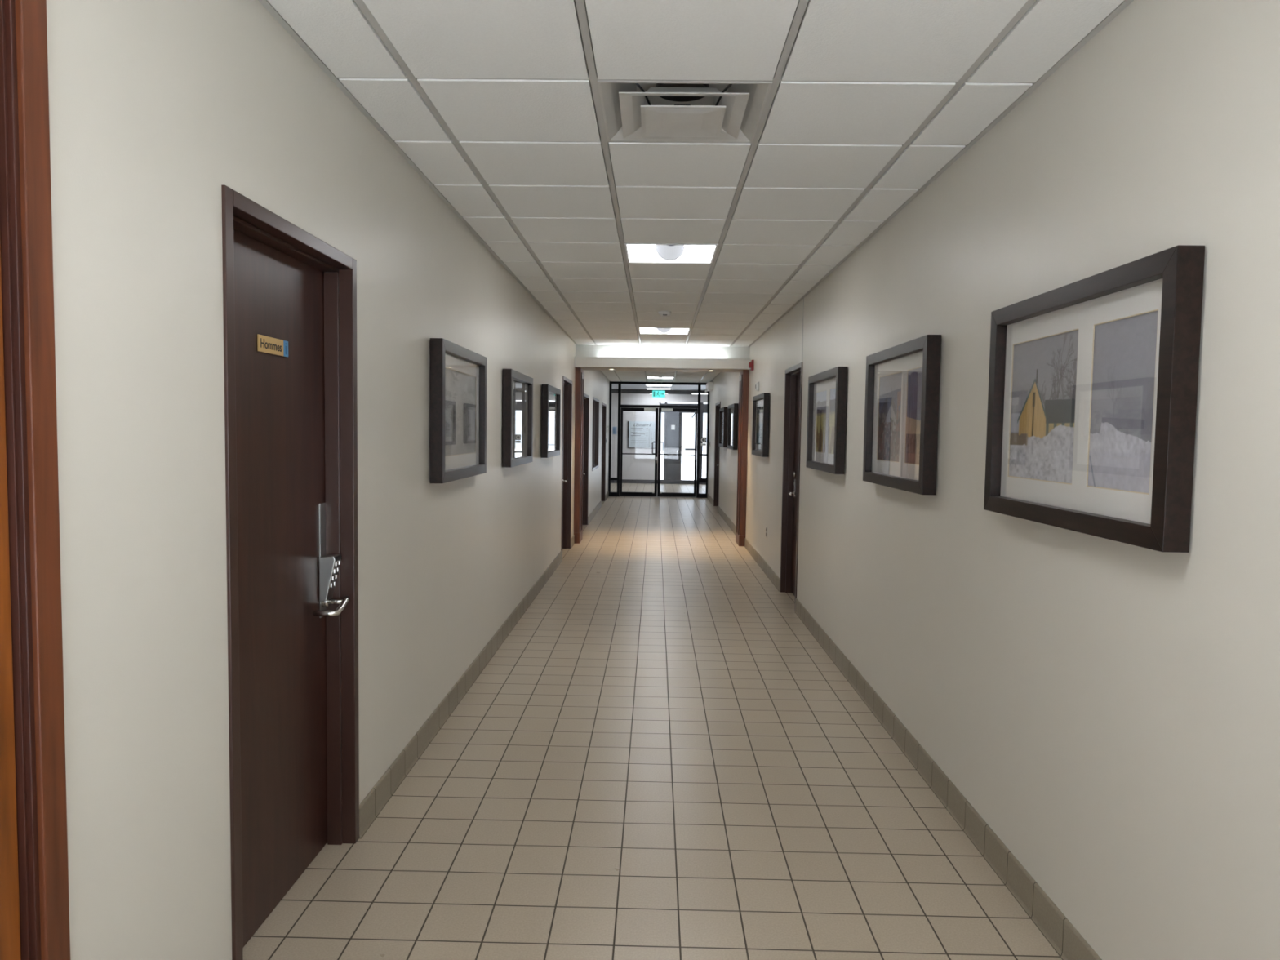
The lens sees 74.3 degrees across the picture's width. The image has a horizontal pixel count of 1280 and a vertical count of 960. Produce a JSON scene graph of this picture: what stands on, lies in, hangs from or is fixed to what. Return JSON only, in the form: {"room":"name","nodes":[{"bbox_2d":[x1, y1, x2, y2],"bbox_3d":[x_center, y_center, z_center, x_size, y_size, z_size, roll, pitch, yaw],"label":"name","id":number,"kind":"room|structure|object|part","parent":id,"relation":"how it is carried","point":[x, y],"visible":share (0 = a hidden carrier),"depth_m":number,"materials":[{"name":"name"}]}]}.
{"room":"office building corridor","nodes":[
{"label":"office building corridor","id":0,"kind":"room"},
{"bbox_2d":[46,0,609,959],"bbox_3d":[-1.038,-0.536,9.336,0.200,3.089,21.660,1,3,1],"label":"wall","id":1,"kind":"structure","parent":0,"point":[155,106],"depth_m":2.06,"materials":[{"name":"paint"}]},
{"bbox_2d":[0,0,70,959],"bbox_3d":[-1.119,0.260,1.084,0.076,2.450,0.972,1,3,1],"label":"door","id":2,"kind":"structure","parent":1,"relation":"in","point":[34,902],"depth_m":1.50,"materials":[{"name":"brown wood"}]},
{"bbox_2d":[221,184,359,959],"bbox_3d":[-1.137,0.306,2.682,0.152,2.172,0.947,1,3,1],"label":"door","id":3,"kind":"structure","parent":1,"relation":"in","point":[290,295],"depth_m":2.77,"materials":[{"name":"dark stained wood"},{"name":"satin steel"}]},
{"bbox_3d":[-1.149,-0.425,2.737,0.005,0.051,0.033,1,3,1],"label":"blue panel","id":4,"kind":"part","parent":3,"relation":"part of","materials":[{"name":"blue plastic"}]},
{"bbox_3d":[-1.155,0.291,3.077,0.004,0.415,0.055,1,3,1],"label":"lock plate","id":5,"kind":"part","parent":3,"relation":"part of","materials":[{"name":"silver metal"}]},
{"bbox_3d":[-1.111,0.452,3.037,0.097,0.051,0.138,1,3,1],"label":"lever handle","id":6,"kind":"part","parent":3,"relation":"part of","materials":[{"name":"silver metal"}]},
{"bbox_2d":[430,337,486,483],"bbox_3d":[-0.985,-0.367,4.666,0.062,0.708,1.080,1,3,1],"label":"framed picture","id":7,"kind":"object","parent":1,"relation":"attached to","point":[458,374],"visible":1,"depth_m":4.55,"materials":[{"name":"black wood"}]},
{"bbox_2d":[444,368,475,455],"bbox_3d":[-0.995,-0.367,4.663,0.001,0.462,0.821,1,3,1],"label":"photograph","id":8,"kind":"object","parent":7,"relation":"attached to","point":[460,388],"depth_m":4.66},
{"bbox_2d":[359,492,608,838],"bbox_3d":[-0.953,0.950,9.374,0.016,0.120,21.570,1,3,1],"label":"baseboard","id":9,"kind":"structure","parent":1,"relation":"attached to","point":[371,806],"depth_m":4.37,"materials":[{"name":"tile"}]},
{"bbox_2d":[502,368,533,467],"bbox_3d":[-0.948,-0.476,6.622,0.062,0.708,1.080,1,3,1],"label":"framed picture","id":10,"kind":"object","parent":1,"relation":"attached to","point":[517,387],"visible":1,"depth_m":6.54,"materials":[{"name":"black wood"}]},
{"bbox_2d":[511,388,525,448],"bbox_3d":[-0.958,-0.476,6.623,0.001,0.462,0.826,1,3,1],"label":"photograph","id":11,"kind":"object","parent":10,"relation":"attached to","point":[518,397],"depth_m":6.68},
{"bbox_2d":[541,384,560,457],"bbox_3d":[-0.910,-0.599,8.688,0.062,0.708,1.080,1,3,1],"label":"framed picture","id":12,"kind":"object","parent":1,"relation":"attached to","point":[551,395],"visible":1,"depth_m":8.54,"materials":[{"name":"black wood"}]},
{"bbox_3d":[-0.907,-0.599,8.688,0.002,0.604,0.976,1,3,1],"label":"glass pane","id":13,"kind":"part","parent":12,"relation":"part of","materials":[{"name":"clear glass"}]},
{"bbox_2d":[560,375,572,559],"bbox_3d":[-0.988,-0.167,10.613,0.152,2.205,1.070,1,3,1],"label":"door","id":14,"kind":"structure","parent":1,"relation":"in","point":[566,383],"depth_m":11.09,"materials":[{"name":"brown wood"}]},
{"bbox_2d":[573,367,583,543],"bbox_3d":[-0.853,-0.342,11.838,0.087,2.418,0.460,1,3,1],"label":"column","id":15,"kind":"structure","parent":1,"relation":"attached to","point":[579,397],"depth_m":11.65,"materials":[{"name":"brown wood"}]},
{"bbox_3d":[-0.815,-0.388,11.839,0.012,2.210,0.310,1,3,1],"label":"raised moulding","id":16,"kind":"part","parent":15,"relation":"part of","materials":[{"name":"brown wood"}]},
{"bbox_2d":[582,393,589,524],"bbox_3d":[-0.936,-0.291,13.425,0.152,2.130,1.100,1,3,1],"label":"door","id":17,"kind":"structure","parent":1,"relation":"in","point":[586,397],"depth_m":13.93,"materials":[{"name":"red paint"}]},
{"bbox_2d":[591,396,599,471],"bbox_3d":[-0.897,-0.854,15.616,0.169,1.303,1.600,1,3,1],"label":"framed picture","id":18,"kind":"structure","parent":1,"relation":"in","point":[595,438],"depth_m":16.34,"materials":[{"name":"black wood"}]},
{"bbox_3d":[-0.885,-0.854,15.616,0.006,1.213,1.510,1,3,1],"label":"pane","id":19,"kind":"part","parent":18,"relation":"part of","materials":[{"name":"clear glass"}]},
{"bbox_2d":[600,402,606,501],"bbox_3d":[-0.849,-0.565,18.116,0.152,2.140,1.300,1,3,1],"label":"door","id":20,"kind":"structure","parent":1,"relation":"in","point":[604,406],"depth_m":18.71,"materials":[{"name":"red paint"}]},
{"bbox_2d":[242,483,1062,959],"bbox_3d":[0.698,0.945,11.963,7.400,0.120,27.200,1,3,1],"label":"floor","id":21,"kind":"structure","parent":0,"point":[660,758],"depth_m":3.51,"materials":[{"name":"tile"}]},
{"bbox_2d":[610,393,707,479],"bbox_3d":[1.071,-1.335,25.325,6.000,2.900,0.150,1,3,1],"label":"wall","id":22,"kind":"structure","parent":0,"point":[635,467],"depth_m":25.27,"materials":[{"name":"paint"}]},
{"bbox_2d":[610,479,654,483],"bbox_3d":[-0.711,0.035,25.355,2.480,0.110,0.012,1,3,1],"label":"baseboard","id":23,"kind":"structure","parent":22,"relation":"attached to","point":[624,481],"depth_m":25.34,"materials":[{"name":"grey metal"}]},
{"bbox_2d":[627,421,655,448],"bbox_3d":[0.049,-1.345,25.253,0.840,0.810,0.030,1,3,1],"label":"board","id":24,"kind":"object","parent":22,"relation":"attached to","point":[641,434],"visible":0.98,"depth_m":25.25,"materials":[{"name":"white"}]},
{"bbox_2d":[611,389,707,394],"bbox_3d":[1.071,-2.528,24.309,6.000,0.120,0.060,1,3,1],"label":"trim","id":25,"kind":"structure","parent":22,"relation":"attached to","point":[613,391],"depth_m":24.29,"materials":[{"name":"grey metal"}]},
{"bbox_2d":[659,401,706,484],"bbox_3d":[1.966,-1.087,25.252,2.800,2.440,0.130,1,3,1],"label":"door","id":26,"kind":"structure","parent":22,"relation":"in","point":[673,420],"depth_m":25.28,"materials":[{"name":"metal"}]},
{"bbox_3d":[1.020,-1.009,25.304,0.450,2.010,0.030,1,3,1],"label":"dark panel","id":27,"kind":"part","parent":26,"relation":"part of","materials":[{"name":"clear glass"}]},
{"bbox_2d":[257,0,1133,390],"bbox_3d":[0.841,-2.070,11.762,6.000,0.473,27.150,1,3,1],"label":"ceiling","id":28,"kind":"structure","parent":0,"point":[495,105],"depth_m":3.20,"materials":[{"name":"white tile"}]},
{"bbox_2d":[652,380,665,397],"bbox_3d":[0.431,-2.087,19.357,0.290,0.385,0.080,1,3,1],"label":"exit sign","id":29,"kind":"object","parent":28,"relation":"hanging from","point":[655,393],"visible":1,"depth_m":19.34,"materials":[{"name":"green plastic"}]},
{"bbox_2d":[646,387,671,389],"bbox_3d":[0.517,-2.538,23.488,0.680,0.022,0.520,1,3,1],"label":"recessed light","id":30,"kind":"object","parent":28,"relation":"in","point":[646,388],"visible":1,"depth_m":23.29,"materials":[{"name":"white plastic"}]},
{"bbox_2d":[645,384,672,386],"bbox_3d":[0.482,-2.432,21.641,0.680,0.022,0.600,1,3,1],"label":"recessed light","id":31,"kind":"object","parent":28,"relation":"in","point":[646,384],"visible":0.82,"depth_m":21.52,"materials":[{"name":"white plastic"}]},
{"bbox_2d":[646,376,673,378],"bbox_3d":[0.440,-2.288,18.325,0.584,0.144,0.584,1,3,1],"label":"ceiling light","id":32,"kind":"object","parent":28,"relation":"attached to","point":[647,377],"visible":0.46,"depth_m":18.60,"materials":[{"name":"white plastic"}]},
{"bbox_2d":[574,322,751,372],"bbox_3d":[0.309,-1.862,11.664,2.371,0.671,0.610,1,3,1],"label":"beam","id":33,"kind":"structure","parent":28,"relation":"attached to","point":[588,357],"depth_m":11.50,"materials":[{"name":"white paint"}]},
{"bbox_2d":[638,327,690,334],"bbox_3d":[0.281,-1.798,9.806,0.584,0.144,0.584,1,3,1],"label":"ceiling light","id":34,"kind":"object","parent":28,"relation":"attached to","point":[642,330],"visible":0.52,"depth_m":10.08,"materials":[{"name":"white plastic"}]},
{"bbox_2d":[657,328,671,332],"bbox_3d":[0.281,-1.787,9.822,0.192,0.096,0.466,1,3,1],"label":"diffuser","id":35,"kind":"object","parent":34,"relation":"attached to","point":[659,330],"depth_m":9.92,"materials":[{"name":"white plastic"}]},
{"bbox_2d":[658,311,671,316],"bbox_3d":[0.243,-1.618,8.238,0.124,0.045,0.124,1,3,1],"label":"smoke detector","id":36,"kind":"object","parent":28,"relation":"attached to","point":[664,313],"visible":1,"depth_m":8.20,"materials":[{"name":"white plastic"}]},
{"bbox_2d":[624,242,718,263],"bbox_3d":[0.201,-1.554,5.547,0.584,0.144,0.584,1,3,1],"label":"ceiling light","id":37,"kind":"object","parent":28,"relation":"attached to","point":[675,253],"visible":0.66,"depth_m":5.80,"materials":[{"name":"white plastic"}]},
{"bbox_2d":[656,244,684,260],"bbox_3d":[0.202,-1.542,5.562,0.192,0.096,0.466,1,3,1],"label":"diffuser","id":38,"kind":"object","parent":37,"relation":"attached to","point":[667,252],"depth_m":5.60,"materials":[{"name":"white plastic"}]},
{"bbox_2d":[597,80,772,142],"bbox_3d":[0.156,-1.387,3.114,0.584,0.141,0.584,1,3,1],"label":"ceiling vent","id":39,"kind":"object","parent":28,"relation":"in","point":[633,110],"visible":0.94,"depth_m":3.10,"materials":[{"name":"white metal"}]},
{"bbox_2d":[691,392,707,394],"bbox_3d":[1.772,-2.441,23.870,0.620,0.022,0.520,1,3,1],"label":"recessed light","id":40,"kind":"object","parent":28,"relation":"in","point":[691,393],"visible":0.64,"depth_m":23.79,"materials":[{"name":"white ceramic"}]},
{"bbox_2d":[707,0,1279,959],"bbox_3d":[1.532,-0.496,9.290,0.200,3.089,21.660,1,3,1],"label":"wall","id":41,"kind":"structure","parent":0,"point":[1109,709],"depth_m":2.44,"materials":[{"name":"paint"}]},
{"bbox_2d":[608,381,709,497],"bbox_3d":[0.445,-0.956,20.104,2.371,2.729,0.100,1,3,1],"label":"window","id":42,"kind":"structure","parent":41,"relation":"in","point":[699,479],"depth_m":20.07,"materials":[{"name":"black metal"}]},
{"bbox_2d":[619,407,657,496],"bbox_3d":[-0.024,-0.665,20.092,0.887,2.107,0.117,1,3,1],"label":"door","id":43,"kind":"structure","parent":42,"relation":"attached to","point":[626,409],"depth_m":20.10,"materials":[{"name":"black metal"}]},
{"bbox_2d":[657,408,697,497],"bbox_3d":[0.887,-0.651,20.077,0.922,2.107,0.119,1,3,1],"label":"door","id":44,"kind":"structure","parent":42,"relation":"attached to","point":[684,410],"depth_m":20.08,"materials":[{"name":"black metal"}]},
{"bbox_2d":[705,382,713,392],"bbox_3d":[1.550,-2.074,19.047,0.158,0.225,0.720,1,3,1],"label":"emergency light","id":45,"kind":"object","parent":41,"relation":"attached to","point":[709,385],"visible":1,"depth_m":18.69,"materials":[{"name":"white plastic"}]},
{"bbox_2d":[713,401,720,511],"bbox_3d":[1.639,-0.490,17.223,0.152,2.165,1.300,1,3,1],"label":"door","id":46,"kind":"structure","parent":41,"relation":"in","point":[717,406],"depth_m":17.82,"materials":[{"name":"brown wood"}]},
{"bbox_2d":[718,407,727,447],"bbox_3d":[1.507,-0.954,15.345,0.062,0.708,1.080,1,3,1],"label":"framed picture","id":47,"kind":"object","parent":41,"relation":"attached to","point":[722,411],"visible":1,"depth_m":15.11,"materials":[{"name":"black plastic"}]},
{"bbox_3d":[1.504,-0.954,15.345,0.002,0.604,0.976,1,3,1],"label":"glass pane","id":48,"kind":"part","parent":47,"relation":"part of","materials":[{"name":"clear glass"}]},
{"bbox_2d":[727,403,737,449],"bbox_3d":[1.472,-0.845,13.449,0.062,0.708,1.080,1,3,1],"label":"framed picture","id":49,"kind":"object","parent":41,"relation":"attached to","point":[732,425],"visible":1,"depth_m":13.29,"materials":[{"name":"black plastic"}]},
{"bbox_3d":[1.469,-0.845,13.449,0.002,0.604,0.976,1,3,1],"label":"glass pane","id":50,"kind":"part","parent":49,"relation":"part of","materials":[{"name":"clear glass"}]},
{"bbox_2d":[735,369,749,546],"bbox_3d":[1.426,-0.306,11.797,0.094,2.418,0.460,1,3,1],"label":"column","id":51,"kind":"structure","parent":41,"relation":"attached to","point":[744,374],"depth_m":11.61,"materials":[{"name":"brown wood"}]},
{"bbox_3d":[1.386,-0.353,11.800,0.012,2.210,0.310,1,3,1],"label":"raised moulding","id":52,"kind":"part","parent":51,"relation":"part of","materials":[{"name":"brown wood"}]},
{"bbox_2d":[748,360,754,370],"bbox_3d":[1.447,-1.497,11.027,0.062,0.135,0.130,1,3,1],"label":"fire alarm","id":53,"kind":"object","parent":41,"relation":"attached to","point":[750,364],"visible":1,"depth_m":10.99,"materials":[{"name":"red plastic"}]},
{"bbox_2d":[755,381,759,391],"bbox_3d":[1.443,-1.151,10.406,0.037,0.115,0.100,1,3,1],"label":"thermostat","id":54,"kind":"object","parent":41,"relation":"attached to","point":[757,386],"visible":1,"depth_m":10.37,"materials":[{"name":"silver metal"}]},
{"bbox_2d":[751,392,769,457],"bbox_3d":[1.405,-0.640,9.885,0.062,0.708,1.080,1,3,1],"label":"framed picture","id":55,"kind":"object","parent":41,"relation":"attached to","point":[761,402],"visible":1,"depth_m":9.75,"materials":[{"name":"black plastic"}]},
{"bbox_3d":[1.402,-0.640,9.885,0.002,0.604,0.976,1,3,1],"label":"glass pane","id":56,"kind":"part","parent":55,"relation":"part of","materials":[{"name":"clear glass"}]},
{"bbox_2d":[779,362,802,610],"bbox_3d":[1.464,0.044,7.824,0.152,2.178,0.940,1,3,1],"label":"door","id":57,"kind":"structure","parent":41,"relation":"in","point":[793,375],"depth_m":8.22,"materials":[{"name":"brown wood"}]},
{"bbox_3d":[1.462,0.131,8.126,0.069,0.052,0.151,1,3,1],"label":"handle","id":58,"kind":"part","parent":57,"relation":"part of","materials":[{"name":"silver metal"}]},
{"bbox_3d":[1.491,0.078,8.172,0.014,0.170,0.044,1,3,1],"label":"lock plate","id":59,"kind":"part","parent":57,"relation":"part of","materials":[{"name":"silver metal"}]},
{"bbox_2d":[801,297,804,362],"bbox_3d":[1.407,-1.294,7.304,0.004,0.551,0.012,1,3,1],"label":"trim","id":60,"kind":"structure","parent":41,"relation":"attached to","point":[803,298],"depth_m":7.30,"materials":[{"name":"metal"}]},
{"bbox_2d":[805,366,847,474],"bbox_3d":[1.335,-0.422,6.102,0.062,0.708,1.080,1,3,1],"label":"framed picture","id":61,"kind":"object","parent":41,"relation":"attached to","point":[827,389],"visible":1,"depth_m":6.00,"materials":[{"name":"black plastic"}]},
{"bbox_2d":[814,390,826,452],"bbox_3d":[1.349,-0.433,6.296,0.001,0.462,0.416,1,3,1],"label":"photograph","id":62,"kind":"object","parent":61,"relation":"attached to","point":[820,417],"depth_m":6.30},
{"bbox_2d":[828,387,835,453],"bbox_3d":[1.340,-0.407,5.837,0.001,0.462,0.316,1,3,1],"label":"photograph","id":63,"kind":"object","parent":61,"relation":"attached to","point":[833,392],"depth_m":5.90},
{"bbox_2d":[862,334,941,494],"bbox_3d":[1.301,-0.318,4.280,0.062,0.708,1.080,1,3,1],"label":"framed picture","id":64,"kind":"object","parent":41,"relation":"attached to","point":[901,407],"visible":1,"depth_m":4.15,"materials":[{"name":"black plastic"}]},
{"bbox_2d":[877,372,902,462],"bbox_3d":[1.314,-0.327,4.450,0.001,0.462,0.436,1,3,1],"label":"photograph","id":65,"kind":"object","parent":64,"relation":"attached to","point":[890,391],"depth_m":4.45},
{"bbox_2d":[905,367,922,464],"bbox_3d":[1.306,-0.302,4.006,0.001,0.462,0.286,1,3,1],"label":"photograph","id":66,"kind":"object","parent":64,"relation":"attached to","point":[915,375],"depth_m":4.03},
{"bbox_2d":[706,493,1102,959],"bbox_3d":[1.401,0.987,9.333,0.016,0.120,21.570,1,3,1],"label":"baseboard","id":67,"kind":"structure","parent":41,"relation":"attached to","point":[1059,931],"depth_m":3.36,"materials":[{"name":"tile"}]},
{"bbox_2d":[983,244,1204,552],"bbox_3d":[1.268,-0.215,2.494,0.062,0.708,1.080,1,3,1],"label":"framed picture","id":68,"kind":"object","parent":41,"relation":"attached to","point":[1093,380],"visible":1,"depth_m":2.31,"materials":[{"name":"brown wood"}]},
{"bbox_2d":[1008,329,1078,483],"bbox_3d":[1.281,-0.227,2.698,0.001,0.462,0.462,1,3,1],"label":"photograph","id":69,"kind":"object","parent":68,"relation":"attached to","point":[1044,377],"depth_m":2.68},
{"bbox_2d":[1087,310,1158,493],"bbox_3d":[1.273,-0.200,2.235,0.001,0.462,0.314,1,3,1],"label":"photograph","id":70,"kind":"object","parent":68,"relation":"attached to","point":[1124,359],"depth_m":2.23},
{"label":"outside","id":71,"kind":"structure","parent":0,"visible":0},
{"bbox_2d":[660,450,706,479],"bbox_3d":[1.244,0.829,14.451,30.000,0.120,111.800,1,3,1],"label":"snow ground","id":72,"kind":"structure","parent":71,"point":[687,461],"depth_m":39.54,"materials":[{"name":"white snow"}]}
]}

